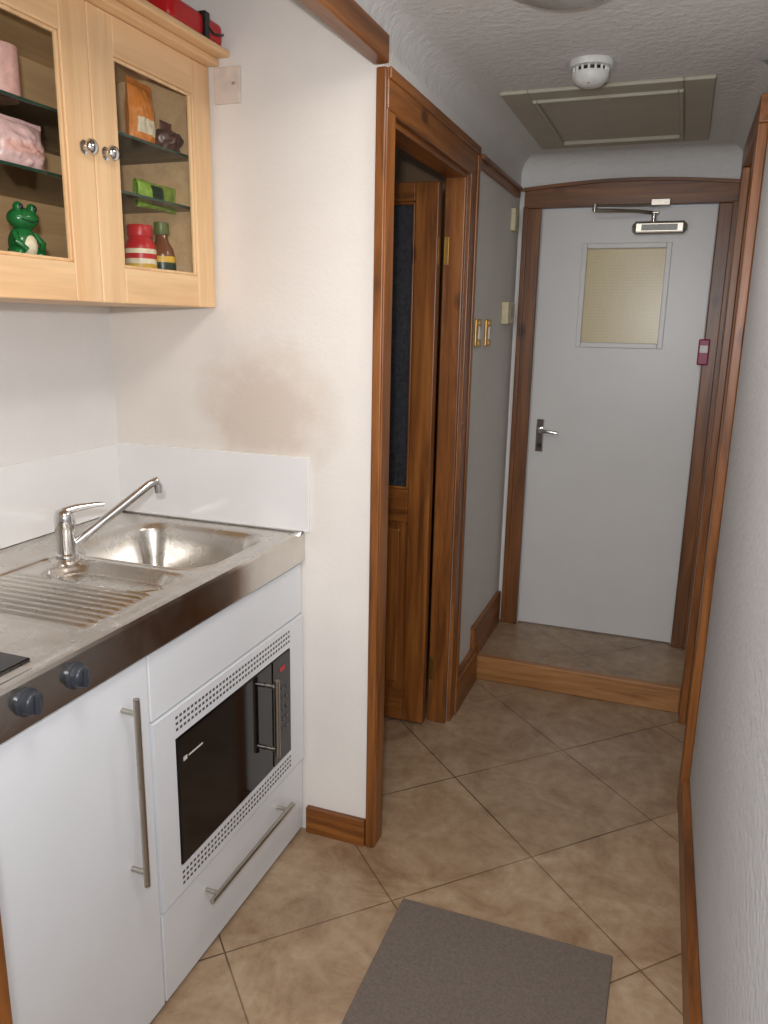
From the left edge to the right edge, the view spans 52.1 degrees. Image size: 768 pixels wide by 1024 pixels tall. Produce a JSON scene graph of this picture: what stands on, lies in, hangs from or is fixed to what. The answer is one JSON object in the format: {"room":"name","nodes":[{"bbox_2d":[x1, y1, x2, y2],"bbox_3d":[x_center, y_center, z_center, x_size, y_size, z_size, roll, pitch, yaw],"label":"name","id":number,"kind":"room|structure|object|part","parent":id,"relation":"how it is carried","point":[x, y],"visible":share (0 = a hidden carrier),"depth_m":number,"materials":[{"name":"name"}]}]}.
{"room":"kitchenette","nodes":[
{"label":"kitchenette","id":0,"kind":"room"},
{"bbox_2d":[0,302,117,466],"bbox_3d":[-1.081,-0.167,1.689,0.100,2.500,1.400,6,14,20],"label":"wall","id":1,"kind":"structure","parent":0,"point":[57,391],"depth_m":2.07,"materials":[{"name":"white paint"}]},
{"bbox_2d":[0,0,229,307],"bbox_3d":[-0.745,-0.771,1.679,0.418,0.621,0.922,6,14,20],"label":"upper cabinet","id":2,"kind":"object","parent":1,"relation":"attached to","point":[75,57],"visible":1,"depth_m":1.73,"materials":[{"name":"brown wood"}]},
{"bbox_2d":[0,40,20,104],"bbox_3d":[-0.742,-0.841,1.499,0.080,0.095,0.099,-2,14,-13],"label":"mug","id":3,"kind":"object","parent":2,"relation":"on","point":[9,66],"visible":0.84,"depth_m":1.49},
{"bbox_2d":[0,113,45,170],"bbox_3d":[-0.735,-0.732,1.563,0.084,0.099,0.150,6,14,20],"label":"bag","id":4,"kind":"object","parent":2,"relation":"on","point":[20,140],"visible":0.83,"depth_m":1.54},
{"bbox_2d":[6,201,45,255],"bbox_3d":[-0.732,-0.537,1.596,0.066,0.171,0.082,6,14,20],"label":"frog figurine","id":5,"kind":"object","parent":2,"relation":"in","point":[21,239],"visible":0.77,"depth_m":1.57,"materials":[{"name":"green ceramic"}]},
{"bbox_3d":[-0.726,-0.540,1.566,0.028,0.043,0.028,-10,17,-39],"label":"arm","id":6,"kind":"part","parent":5,"relation":"part of","materials":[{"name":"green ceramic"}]},
{"bbox_3d":[-0.708,-0.550,1.610,0.028,0.043,0.028,-1,14,-9],"label":"arm","id":7,"kind":"part","parent":5,"relation":"part of","materials":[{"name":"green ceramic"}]},
{"bbox_3d":[-0.694,-0.694,1.434,0.010,0.431,0.302,6,14,20],"label":"door bead","id":8,"kind":"part","parent":2,"relation":"part of","materials":[{"name":"brown wood"}]},
{"bbox_3d":[-0.602,-0.747,1.605,0.030,0.032,0.032,6,14,20],"label":"knob","id":9,"kind":"part","parent":2,"relation":"part of","materials":[{"name":"silver metal"}]},
{"bbox_2d":[0,163,185,211],"bbox_3d":[-0.787,-0.714,1.712,0.313,0.006,0.871,6,14,20],"label":"glass shelf","id":10,"kind":"object","parent":2,"relation":"attached to","point":[26,185],"depth_m":1.83,"materials":[{"name":"clear glass"}]},
{"bbox_2d":[0,93,187,162],"bbox_3d":[-0.785,-0.834,1.683,0.313,0.006,0.871,6,14,20],"label":"glass shelf","id":11,"kind":"object","parent":2,"relation":"attached to","point":[132,149],"depth_m":1.84,"materials":[{"name":"clear glass"}]},
{"bbox_3d":[-0.579,-0.760,1.665,0.030,0.032,0.032,6,14,20],"label":"knob","id":12,"kind":"part","parent":2,"relation":"part of","materials":[{"name":"silver metal"}]},
{"bbox_2d":[124,75,155,143],"bbox_3d":[-0.586,-0.956,1.884,0.058,0.144,0.105,6,14,20],"label":"packet","id":13,"kind":"object","parent":2,"relation":"on","point":[139,113],"visible":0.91,"depth_m":1.85,"materials":[{"name":"orange paper"}]},
{"bbox_2d":[124,224,156,268],"bbox_3d":[-0.599,-0.617,1.935,0.076,0.172,0.076,6,14,20],"label":"sauce jar","id":14,"kind":"object","parent":2,"relation":"in","point":[140,250],"visible":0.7,"depth_m":1.90,"materials":[{"name":"red plastic"}]},
{"bbox_3d":[-0.597,-0.687,1.918,0.060,0.028,0.060,6,14,20],"label":"lid","id":15,"kind":"part","parent":14,"relation":"part of","materials":[{"name":"red plastic"}]},
{"bbox_2d":[132,178,175,214],"bbox_3d":[-0.577,-0.798,1.988,0.031,0.065,0.166,6,14,20],"label":"snack packet","id":16,"kind":"object","parent":2,"relation":"on","point":[141,187],"visible":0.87,"depth_m":1.96,"materials":[{"name":"green plastic"}]},
{"bbox_3d":[-0.740,-1.056,1.611,0.418,0.033,0.922,6,14,20],"label":"cornice","id":17,"kind":"part","parent":2,"relation":"part of","materials":[{"name":"brown wood"}]},
{"bbox_2d":[154,222,175,270],"bbox_3d":[-0.568,-0.643,2.013,0.066,0.189,0.066,6,14,20],"label":"sauce bottle","id":18,"kind":"object","parent":2,"relation":"in","point":[166,259],"visible":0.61,"depth_m":1.99,"materials":[{"name":"brown glass"}]},
{"bbox_2d":[155,120,183,152],"bbox_3d":[-0.547,-0.941,1.975,0.070,0.074,0.096,6,14,20],"label":"bag","id":19,"kind":"object","parent":2,"relation":"on","point":[164,136],"visible":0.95,"depth_m":1.95,"materials":[{"name":"brown plastic"}]},
{"bbox_2d":[146,0,223,45],"bbox_3d":[-0.470,-1.156,1.853,0.103,0.057,0.225,6,14,20],"label":"case","id":20,"kind":"object","parent":2,"relation":"on","point":[200,21],"visible":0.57,"depth_m":1.82,"materials":[{"name":"red plastic"}]},
{"bbox_3d":[-0.406,-1.159,1.899,0.014,0.021,0.078,6,14,20],"label":"cord","id":21,"kind":"part","parent":20,"relation":"part of","materials":[{"name":"black plastic"}]},
{"bbox_2d":[0,442,309,548],"bbox_3d":[-0.724,0.059,1.662,0.632,0.206,1.296,6,14,20],"label":"backsplash","id":22,"kind":"structure","parent":1,"relation":"attached to","point":[255,489],"depth_m":2.20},
{"bbox_3d":[-1.018,0.032,1.762,0.008,0.202,1.286,6,14,20],"label":"panel","id":23,"kind":"part","parent":22,"relation":"part of","materials":[{"name":"white plastic"}]},
{"bbox_3d":[-0.500,-0.077,2.249,0.632,0.206,0.010,6,14,20],"label":"return panel","id":24,"kind":"part","parent":22,"relation":"part of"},
{"bbox_2d":[110,0,391,827],"bbox_3d":[-0.841,-0.322,2.358,1.780,2.500,0.055,6,14,20],"label":"wall","id":25,"kind":"structure","parent":0,"point":[281,364],"depth_m":2.07,"materials":[{"name":"paint"}]},
{"bbox_2d":[214,66,241,104],"bbox_3d":[-0.394,-1.074,1.976,0.075,0.085,0.012,6,14,20],"label":"socket plate","id":26,"kind":"object","parent":25,"relation":"attached to","point":[227,80],"visible":1,"depth_m":1.97,"materials":[{"name":"white plastic"}]},
{"bbox_2d":[306,805,365,846],"bbox_3d":[-0.145,0.936,2.344,0.189,0.085,0.018,6,14,20],"label":"baseboard","id":27,"kind":"structure","parent":25,"relation":"attached to","point":[323,822],"depth_m":2.33,"materials":[{"name":"brown wood"}]},
{"bbox_2d":[365,66,387,847],"bbox_3d":[-0.024,-0.026,2.076,0.026,2.085,0.012,6,14,20],"label":"strip","id":28,"kind":"object","parent":25,"relation":"attached to","point":[381,72],"visible":1,"depth_m":2.03,"materials":[{"name":"brown wood"}]},
{"bbox_2d":[374,107,395,846],"bbox_3d":[-0.036,0.004,2.130,0.085,2.000,0.076,6,14,20],"label":"door frame","id":29,"kind":"structure","parent":25,"relation":"attached to","point":[391,117],"depth_m":2.07,"materials":[{"name":"brown wood"}]},
{"bbox_2d":[150,628,685,1023],"bbox_3d":[-0.535,1.182,1.683,3.100,0.100,5.600,6,14,20],"label":"floor","id":30,"kind":"structure","parent":0,"point":[547,814],"depth_m":2.25,"materials":[{"name":"tile"}]},
{"bbox_2d":[0,511,304,1023],"bbox_3d":[-0.727,0.618,1.790,0.646,0.940,1.292,6,14,20],"label":"kitchen base cabinet","id":31,"kind":"object","parent":30,"relation":"on","point":[110,652],"visible":0.95,"depth_m":1.61,"materials":[{"name":"white wood"}]},
{"bbox_2d":[0,652,29,674],"bbox_3d":[-0.874,0.257,1.278,0.475,0.005,0.295,6,14,20],"label":"cooktop","id":32,"kind":"object","parent":31,"relation":"in","point":[10,662],"depth_m":1.32,"materials":[{"name":"black glass"}]},
{"bbox_2d":[14,687,43,717],"bbox_3d":[-0.564,0.305,1.255,0.021,0.048,0.048,6,14,20],"label":"knob","id":33,"kind":"object","parent":31,"relation":"in","point":[28,701],"depth_m":1.24,"materials":[{"name":"grey plastic"}]},
{"bbox_2d":[65,661,90,689],"bbox_3d":[-0.525,0.284,1.357,0.021,0.048,0.048,6,14,20],"label":"knob","id":34,"kind":"object","parent":31,"relation":"in","point":[77,673],"depth_m":1.35,"materials":[{"name":"grey plastic"}]},
{"bbox_3d":[-0.561,0.737,1.480,0.020,0.834,0.400,6,14,20],"label":"cupboard door","id":35,"kind":"part","parent":31,"relation":"part of","materials":[{"name":"white laminate"}]},
{"bbox_2d":[53,477,162,558],"bbox_3d":[-0.674,0.011,1.937,0.270,0.174,0.054,-7,16,-30],"label":"mixer tap","id":36,"kind":"object","parent":31,"relation":"on","point":[64,518],"visible":1,"depth_m":1.90,"materials":[{"name":"silver metal"}]},
{"bbox_3d":[-0.725,-0.007,1.895,0.096,0.029,0.022,-5,15,-23],"label":"lever","id":37,"kind":"part","parent":36,"relation":"part of","materials":[{"name":"silver metal"}]},
{"bbox_3d":[-0.661,-0.002,1.953,0.229,0.155,0.026,-8,16,-34],"label":"spout","id":38,"kind":"part","parent":36,"relation":"part of","materials":[{"name":"silver metal"}]},
{"bbox_3d":[-0.487,0.383,1.502,0.035,0.010,0.010,6,14,20],"label":"door handle post","id":39,"kind":"part","parent":31,"relation":"part of","materials":[{"name":"silver metal"}]},
{"bbox_3d":[-0.493,0.723,1.583,0.035,0.010,0.010,6,14,20],"label":"door handle post","id":40,"kind":"part","parent":31,"relation":"part of","materials":[{"name":"silver metal"}]},
{"bbox_3d":[-0.474,0.554,1.536,0.013,0.410,0.013,6,14,20],"label":"door handle","id":41,"kind":"part","parent":31,"relation":"part of","materials":[{"name":"silver metal"}]},
{"bbox_2d":[0,511,301,690],"bbox_3d":[-0.736,0.233,1.705,0.610,0.151,1.292,6,14,20],"label":"countertop","id":42,"kind":"structure","parent":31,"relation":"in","point":[145,596],"depth_m":1.74,"materials":[{"name":"silver metal"}]},
{"bbox_3d":[-0.409,0.904,1.872,0.035,0.010,0.010,6,14,20],"label":"drawer handle post","id":43,"kind":"part","parent":31,"relation":"part of","materials":[{"name":"silver metal"}]},
{"bbox_3d":[-0.374,0.916,2.053,0.020,0.226,0.688,6,14,20],"label":"drawer","id":44,"kind":"part","parent":31,"relation":"part of","materials":[{"name":"white laminate"}]},
{"bbox_2d":[175,648,290,864],"bbox_3d":[-0.508,0.569,2.019,0.405,0.311,0.532,6,14,20],"label":"microwave oven","id":45,"kind":"object","parent":31,"relation":"in","point":[222,757],"visible":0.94,"depth_m":1.92,"materials":[{"name":"black glass"}]},
{"bbox_3d":[-0.294,0.456,2.049,0.032,0.011,0.012,6,14,20],"label":"handle post","id":46,"kind":"part","parent":45,"relation":"part of","materials":[{"name":"silver metal"}]},
{"bbox_3d":[-0.297,0.631,2.091,0.032,0.011,0.012,6,14,20],"label":"handle post","id":47,"kind":"part","parent":45,"relation":"part of","materials":[{"name":"silver metal"}]},
{"bbox_3d":[-0.280,0.545,2.065,0.014,0.220,0.014,6,14,20],"label":"handle","id":48,"kind":"part","parent":45,"relation":"part of","materials":[{"name":"silver metal"}]},
{"bbox_3d":[-0.288,0.538,2.163,0.018,0.311,0.103,6,14,20],"label":"control panel","id":49,"kind":"part","parent":45,"relation":"part of","materials":[{"name":"black glass"}]},
{"bbox_3d":[-0.331,0.869,2.028,0.013,0.013,0.415,6,14,20],"label":"drawer handle","id":50,"kind":"part","parent":31,"relation":"part of","materials":[{"name":"silver metal"}]},
{"bbox_3d":[-0.285,0.829,2.196,0.035,0.010,0.010,6,14,20],"label":"drawer handle post","id":51,"kind":"part","parent":31,"relation":"part of","materials":[{"name":"silver metal"}]},
{"bbox_2d":[341,898,612,1023],"bbox_3d":[0.172,1.144,1.661,0.543,0.009,0.768,6,14,20],"label":"floor mat","id":52,"kind":"object","parent":30,"relation":"on","point":[431,965],"visible":1,"depth_m":1.85,"materials":[{"name":"fabric"}]},
{"bbox_2d":[392,55,521,715],"bbox_3d":[0.281,-0.288,2.950,0.070,2.200,1.795,6,14,20],"label":"wall","id":53,"kind":"structure","parent":0,"point":[497,245],"depth_m":3.19,"materials":[{"name":"paint"}]},
{"bbox_2d":[402,181,442,722],"bbox_3d":[-0.159,-0.173,2.926,0.705,1.950,0.040,6,14,20],"label":"stile","id":54,"kind":"object","parent":53,"relation":"attached to","point":[428,209],"visible":0.52,"depth_m":2.77,"materials":[{"name":"brown wood"}]},
{"bbox_2d":[384,520,406,689],"bbox_3d":[-0.169,0.333,3.047,0.541,0.670,0.012,6,14,20],"label":"bead","id":55,"kind":"object","parent":54,"relation":"attached to","point":[402,526],"visible":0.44,"depth_m":2.95,"materials":[{"name":"brown wood"}]},
{"bbox_2d":[385,527,399,680],"bbox_3d":[-0.169,0.333,3.047,0.481,0.610,0.028,6,14,20],"label":"panel","id":56,"kind":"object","parent":55,"relation":"attached to","point":[393,534],"depth_m":2.96,"materials":[{"name":"brown wood"}]},
{"bbox_2d":[384,182,415,718],"bbox_3d":[-0.159,-0.173,2.926,0.541,1.950,0.040,6,14,20],"label":"rail","id":57,"kind":"object","parent":54,"relation":"attached to","point":[403,191],"visible":0.23,"depth_m":2.86,"materials":[{"name":"brown wood"}]},
{"bbox_2d":[388,205,412,486],"bbox_3d":[-0.151,-0.586,2.827,0.541,0.980,0.010,6,14,20],"label":"glazing","id":58,"kind":"object","parent":54,"relation":"attached to","point":[403,214],"visible":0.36,"depth_m":2.74,"materials":[{"name":"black glass"}]},
{"bbox_2d":[388,201,415,489],"bbox_3d":[-0.155,-0.584,2.817,0.541,0.980,0.011,6,14,20],"label":"bead","id":59,"kind":"object","parent":54,"relation":"attached to","point":[413,203],"visible":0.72,"depth_m":2.72,"materials":[{"name":"brown wood"}]},
{"bbox_2d":[387,67,478,177],"bbox_3d":[0.127,-1.085,2.268,0.085,0.111,0.891,6,14,20],"label":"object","id":60,"kind":"object","parent":53,"relation":"attached to","point":[418,133],"visible":0.59,"depth_m":2.19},
{"bbox_2d":[389,66,480,154],"bbox_3d":[0.170,-1.124,2.244,0.008,0.026,0.893,6,14,20],"label":"trim","id":61,"kind":"structure","parent":53,"relation":"attached to","point":[394,75],"depth_m":2.12,"materials":[{"name":"brown wood"}]},
{"bbox_2d":[429,237,448,678],"bbox_3d":[0.197,-0.142,2.828,0.016,1.610,0.005,6,14,20],"label":"hinge","id":62,"kind":"object","parent":53,"relation":"attached to","point":[446,239],"visible":1,"depth_m":2.66,"materials":[{"name":"gold metal"}]},
{"bbox_2d":[355,0,534,175],"bbox_3d":[-0.298,-0.915,0.942,0.070,0.071,5.300,6,14,20],"label":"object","id":63,"kind":"structure","parent":53,"relation":"attached to","point":[412,42],"depth_m":2.18,"materials":[{"name":"white paint"}]},
{"bbox_2d":[427,155,480,722],"bbox_3d":[0.245,-0.166,2.865,0.085,2.000,0.108,6,14,20],"label":"door frame","id":64,"kind":"structure","parent":53,"relation":"attached to","point":[456,197],"depth_m":2.80,"materials":[{"name":"brown wood"}]},
{"bbox_2d":[474,319,481,346],"bbox_3d":[0.352,-0.664,2.915,0.014,0.100,0.085,6,14,20],"label":"light switch","id":65,"kind":"object","parent":53,"relation":"attached to","point":[478,322],"visible":1,"depth_m":2.90,"materials":[{"name":"gold metal"}]},
{"bbox_2d":[457,591,500,711],"bbox_3d":[0.419,0.588,3.455,0.022,0.265,0.768,6,14,20],"label":"baseboard","id":66,"kind":"structure","parent":53,"relation":"attached to","point":[483,627],"depth_m":3.36,"materials":[{"name":"brown wood"}]},
{"bbox_2d":[484,320,491,345],"bbox_3d":[0.408,-0.698,3.061,0.014,0.100,0.085,6,14,20],"label":"light switch","id":67,"kind":"object","parent":53,"relation":"attached to","point":[487,334],"visible":1,"depth_m":3.04,"materials":[{"name":"gold metal"}]},
{"bbox_2d":[480,154,522,197],"bbox_3d":[0.449,-1.270,2.985,0.030,0.038,0.700,6,14,20],"label":"trim","id":68,"kind":"structure","parent":53,"relation":"attached to","point":[488,166],"depth_m":2.93,"materials":[{"name":"brown wood"}]},
{"bbox_2d":[501,302,513,323],"bbox_3d":[0.525,-0.840,3.318,0.034,0.090,0.120,6,14,20],"label":"thermostat","id":69,"kind":"object","parent":53,"relation":"attached to","point":[507,315],"visible":1,"depth_m":3.27,"materials":[{"name":"beige plastic"}]},
{"bbox_2d":[510,208,518,231],"bbox_3d":[0.549,-1.224,3.291,0.023,0.090,0.070,6,14,20],"label":"door chime","id":70,"kind":"object","parent":53,"relation":"attached to","point":[514,211],"visible":1,"depth_m":3.26,"materials":[{"name":"beige plastic"}]},
{"bbox_2d":[516,216,518,226],"bbox_3d":[0.559,-1.218,3.289,0.003,0.040,0.050,6,14,20],"label":"grille","id":71,"kind":"object","parent":70,"relation":"attached to","point":[517,217],"depth_m":3.29,"materials":[{"name":"paint"}]},
{"bbox_2d":[394,146,740,642],"bbox_3d":[0.179,-0.649,3.806,2.655,2.500,0.150,6,14,20],"label":"wall","id":72,"kind":"structure","parent":0,"point":[733,175],"depth_m":3.54,"materials":[{"name":"paint"}]},
{"bbox_2d":[500,207,528,622],"bbox_3d":[0.592,-0.386,3.587,0.022,1.895,0.013,6,14,20],"label":"bead","id":73,"kind":"object","parent":72,"relation":"attached to","point":[525,209],"visible":1,"depth_m":3.56,"materials":[{"name":"brown wood"}]},
{"bbox_2d":[505,208,541,623],"bbox_3d":[0.625,-0.385,3.597,0.073,1.890,0.037,6,14,20],"label":"door frame","id":74,"kind":"structure","parent":72,"relation":"attached to","point":[534,214],"depth_m":3.56,"materials":[{"name":"brown wood"}]},
{"bbox_2d":[518,204,717,641],"bbox_3d":[1.002,-0.357,3.500,0.696,1.880,0.040,6,14,20],"label":"door","id":75,"kind":"structure","parent":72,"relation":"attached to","point":[606,493],"depth_m":3.49,"materials":[{"name":"white paint"}]},
{"bbox_2d":[535,419,544,451],"bbox_3d":[0.711,-0.350,3.586,0.035,0.150,0.008,6,14,20],"label":"handle plate","id":76,"kind":"object","parent":75,"relation":"attached to","point":[540,422],"visible":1,"depth_m":3.58,"materials":[{"name":"silver metal"}]},
{"bbox_2d":[538,429,557,434],"bbox_3d":[0.739,-0.361,3.527,0.090,0.021,0.022,6,14,20],"label":"lever","id":77,"kind":"object","parent":76,"relation":"attached to","point":[539,430],"visible":1,"depth_m":3.52,"materials":[{"name":"silver metal"}]},
{"bbox_2d":[581,248,665,343],"bbox_3d":[1.022,-0.923,3.361,0.330,0.400,0.016,6,14,20],"label":"glazing","id":78,"kind":"object","parent":75,"relation":"attached to","point":[623,295],"visible":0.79,"depth_m":3.35,"materials":[{"name":"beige glass"}]},
{"bbox_2d":[575,242,672,348],"bbox_3d":[1.015,-0.919,3.343,0.362,0.432,0.022,6,14,20],"label":"bead","id":79,"kind":"object","parent":75,"relation":"attached to","point":[668,245],"visible":1,"depth_m":3.33,"materials":[{"name":"white paint"}]},
{"bbox_2d":[592,198,687,234],"bbox_3d":[1.040,-1.205,3.206,0.392,0.132,0.105,2,13,3],"label":"door closer","id":80,"kind":"object","parent":75,"relation":"attached to","point":[653,227],"depth_m":3.17,"materials":[{"name":"silver metal"}]},
{"bbox_3d":[0.973,-1.240,3.173,0.243,0.020,0.019,1,13,-2],"label":"link arm","id":81,"kind":"part","parent":80,"relation":"part of","materials":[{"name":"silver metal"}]},
{"bbox_3d":[0.980,-1.218,3.179,0.259,0.015,0.035,-1,14,-8],"label":"arm","id":82,"kind":"part","parent":80,"relation":"part of","materials":[{"name":"silver metal"}]},
{"bbox_2d":[523,177,739,191],"bbox_3d":[0.998,-1.346,3.209,0.852,0.038,0.025,6,14,20],"label":"trim","id":83,"kind":"structure","parent":72,"relation":"attached to","point":[627,179],"depth_m":3.19,"materials":[{"name":"brown wood"}]},
{"bbox_2d":[521,143,742,181],"bbox_3d":[0.988,-1.417,3.188,0.875,0.091,0.090,6,14,20],"label":"trim","id":84,"kind":"structure","parent":72,"relation":"attached to","point":[726,157],"depth_m":3.20,"materials":[{"name":"white paint"}]},
{"bbox_2d":[524,181,739,208],"bbox_3d":[1.005,-1.312,3.237,0.845,0.093,0.037,6,14,20],"label":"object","id":85,"kind":"object","parent":72,"relation":"attached to","point":[634,192],"visible":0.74,"depth_m":3.21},
{"bbox_2d":[670,202,732,647],"bbox_3d":[1.352,-0.309,3.337,0.070,1.890,0.037,6,14,20],"label":"door frame","id":86,"kind":"structure","parent":72,"relation":"attached to","point":[725,208],"depth_m":3.31,"materials":[{"name":"brown wood"}]},
{"bbox_2d":[696,339,709,364],"bbox_3d":[1.316,-0.658,3.234,0.043,0.105,0.030,6,14,20],"label":"sensor","id":87,"kind":"object","parent":72,"relation":"attached to","point":[704,344],"visible":1,"depth_m":3.22,"materials":[{"name":"plastic"}]},
{"bbox_2d":[682,200,737,648],"bbox_3d":[1.369,-0.305,3.309,0.021,1.895,0.013,6,14,20],"label":"bead","id":88,"kind":"object","parent":72,"relation":"attached to","point":[734,208],"visible":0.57,"depth_m":3.28,"materials":[{"name":"brown wood"}]},
{"bbox_2d":[477,619,685,685],"bbox_3d":[0.891,0.663,3.524,0.875,0.105,0.465,6,14,20],"label":"floor","id":89,"kind":"structure","parent":0,"point":[612,654],"depth_m":3.49,"materials":[{"name":"tile"}]},
{"bbox_2d":[476,653,680,712],"bbox_3d":[0.797,0.714,3.297,0.838,0.108,0.035,6,14,20],"label":"step riser","id":90,"kind":"structure","parent":89,"relation":"attached to","point":[589,684],"depth_m":3.27,"materials":[{"name":"brown wood"}]},
{"bbox_2d":[406,0,767,153],"bbox_3d":[0.222,-0.940,0.765,1.182,0.080,5.550,6,14,20],"label":"ceiling","id":91,"kind":"structure","parent":0,"point":[502,45],"depth_m":1.98,"materials":[{"name":"white paint"}]},
{"bbox_2d":[516,0,604,9],"bbox_3d":[0.366,-1.057,1.565,0.304,0.058,0.304,6,14,20],"label":"ceiling lamp","id":92,"kind":"object","parent":91,"relation":"attached to","point":[545,4],"depth_m":1.61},
{"bbox_2d":[569,55,613,88],"bbox_3d":[0.560,-1.186,2.129,0.120,0.062,0.120,6,14,20],"label":"smoke detector","id":93,"kind":"object","parent":91,"relation":"attached to","point":[589,71],"visible":1,"depth_m":2.09,"materials":[{"name":"white plastic"}]},
{"bbox_2d":[500,74,716,148],"bbox_3d":[0.780,-1.331,2.663,0.616,0.020,0.790,6,14,20],"label":"hatch","id":94,"kind":"object","parent":91,"relation":"attached to","point":[674,109],"visible":1,"depth_m":2.57,"materials":[{"name":"paint"}]},
{"bbox_3d":[0.781,-1.337,2.661,0.418,0.008,0.592,6,14,20],"label":"panel","id":95,"kind":"part","parent":94,"relation":"part of","materials":[{"name":"paint"}]},
{"bbox_2d":[690,140,767,1023],"bbox_3d":[0.416,0.334,0.357,0.295,2.200,4.200,6,14,20],"label":"wall","id":96,"kind":"structure","parent":0,"point":[729,773],"depth_m":1.61,"materials":[{"name":"paint"}]},
{"bbox_2d":[678,779,702,1023],"bbox_3d":[0.289,1.332,0.647,0.025,0.120,4.021,6,14,18],"label":"baseboard","id":97,"kind":"structure","parent":96,"relation":"attached to","point":[691,983],"depth_m":1.93,"materials":[{"name":"brown wood"}]},
{"bbox_2d":[677,122,767,809],"bbox_3d":[1.045,-0.032,2.301,0.151,2.030,0.095,6,14,20],"label":"door frame","id":98,"kind":"structure","parent":96,"relation":"attached to","point":[761,136],"depth_m":2.24,"materials":[{"name":"brown wood"}]},
{"bbox_2d":[733,60,767,150],"bbox_3d":[1.198,-1.290,2.584,0.050,0.051,1.100,6,14,20],"label":"trim","id":99,"kind":"structure","parent":96,"relation":"attached to","point":[758,81],"depth_m":2.41,"materials":[{"name":"white paint"}]},
{"bbox_3d":[1.366,-0.243,2.844,0.295,2.200,1.250,6,14,20],"label":"wall","id":100,"kind":"structure","parent":0,"visible":0},
{"bbox_2d":[678,167,750,723],"bbox_3d":[1.256,-0.159,2.851,0.151,2.030,0.080,6,14,20],"label":"door frame","id":101,"kind":"structure","parent":100,"relation":"attached to","point":[745,175],"depth_m":2.81,"materials":[{"name":"brown wood"}]},
{"bbox_2d":[741,93,767,171],"bbox_3d":[1.168,-1.106,2.331,0.151,0.090,0.690,6,14,20],"label":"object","id":102,"kind":"object","parent":100,"relation":"attached to","point":[761,116],"visible":0.51,"depth_m":2.21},
{"bbox_3d":[-0.231,-1.114,1.199,0.015,0.400,1.300,6,14,20],"label":"wall alcove header","id":103,"kind":"structure","parent":0,"visible":0},
{"bbox_2d":[299,0,388,64],"bbox_3d":[-0.230,-0.934,1.233,0.040,0.060,1.286,6,14,20],"label":"trim","id":104,"kind":"structure","parent":103,"relation":"attached to","point":[348,19],"depth_m":1.64,"materials":[{"name":"brown wood"}]},
{"bbox_3d":[-0.874,0.016,0.940,0.826,2.500,0.100,6,14,20],"label":"wall","id":105,"kind":"structure","parent":0,"visible":0},
{"bbox_2d":[0,914,12,1023],"bbox_3d":[-0.485,0.258,0.850,0.021,2.085,0.103,6,14,20],"label":"trim","id":106,"kind":"structure","parent":105,"relation":"attached to","point":[5,1005],"depth_m":0.96,"materials":[{"name":"brown wood"}]}
]}

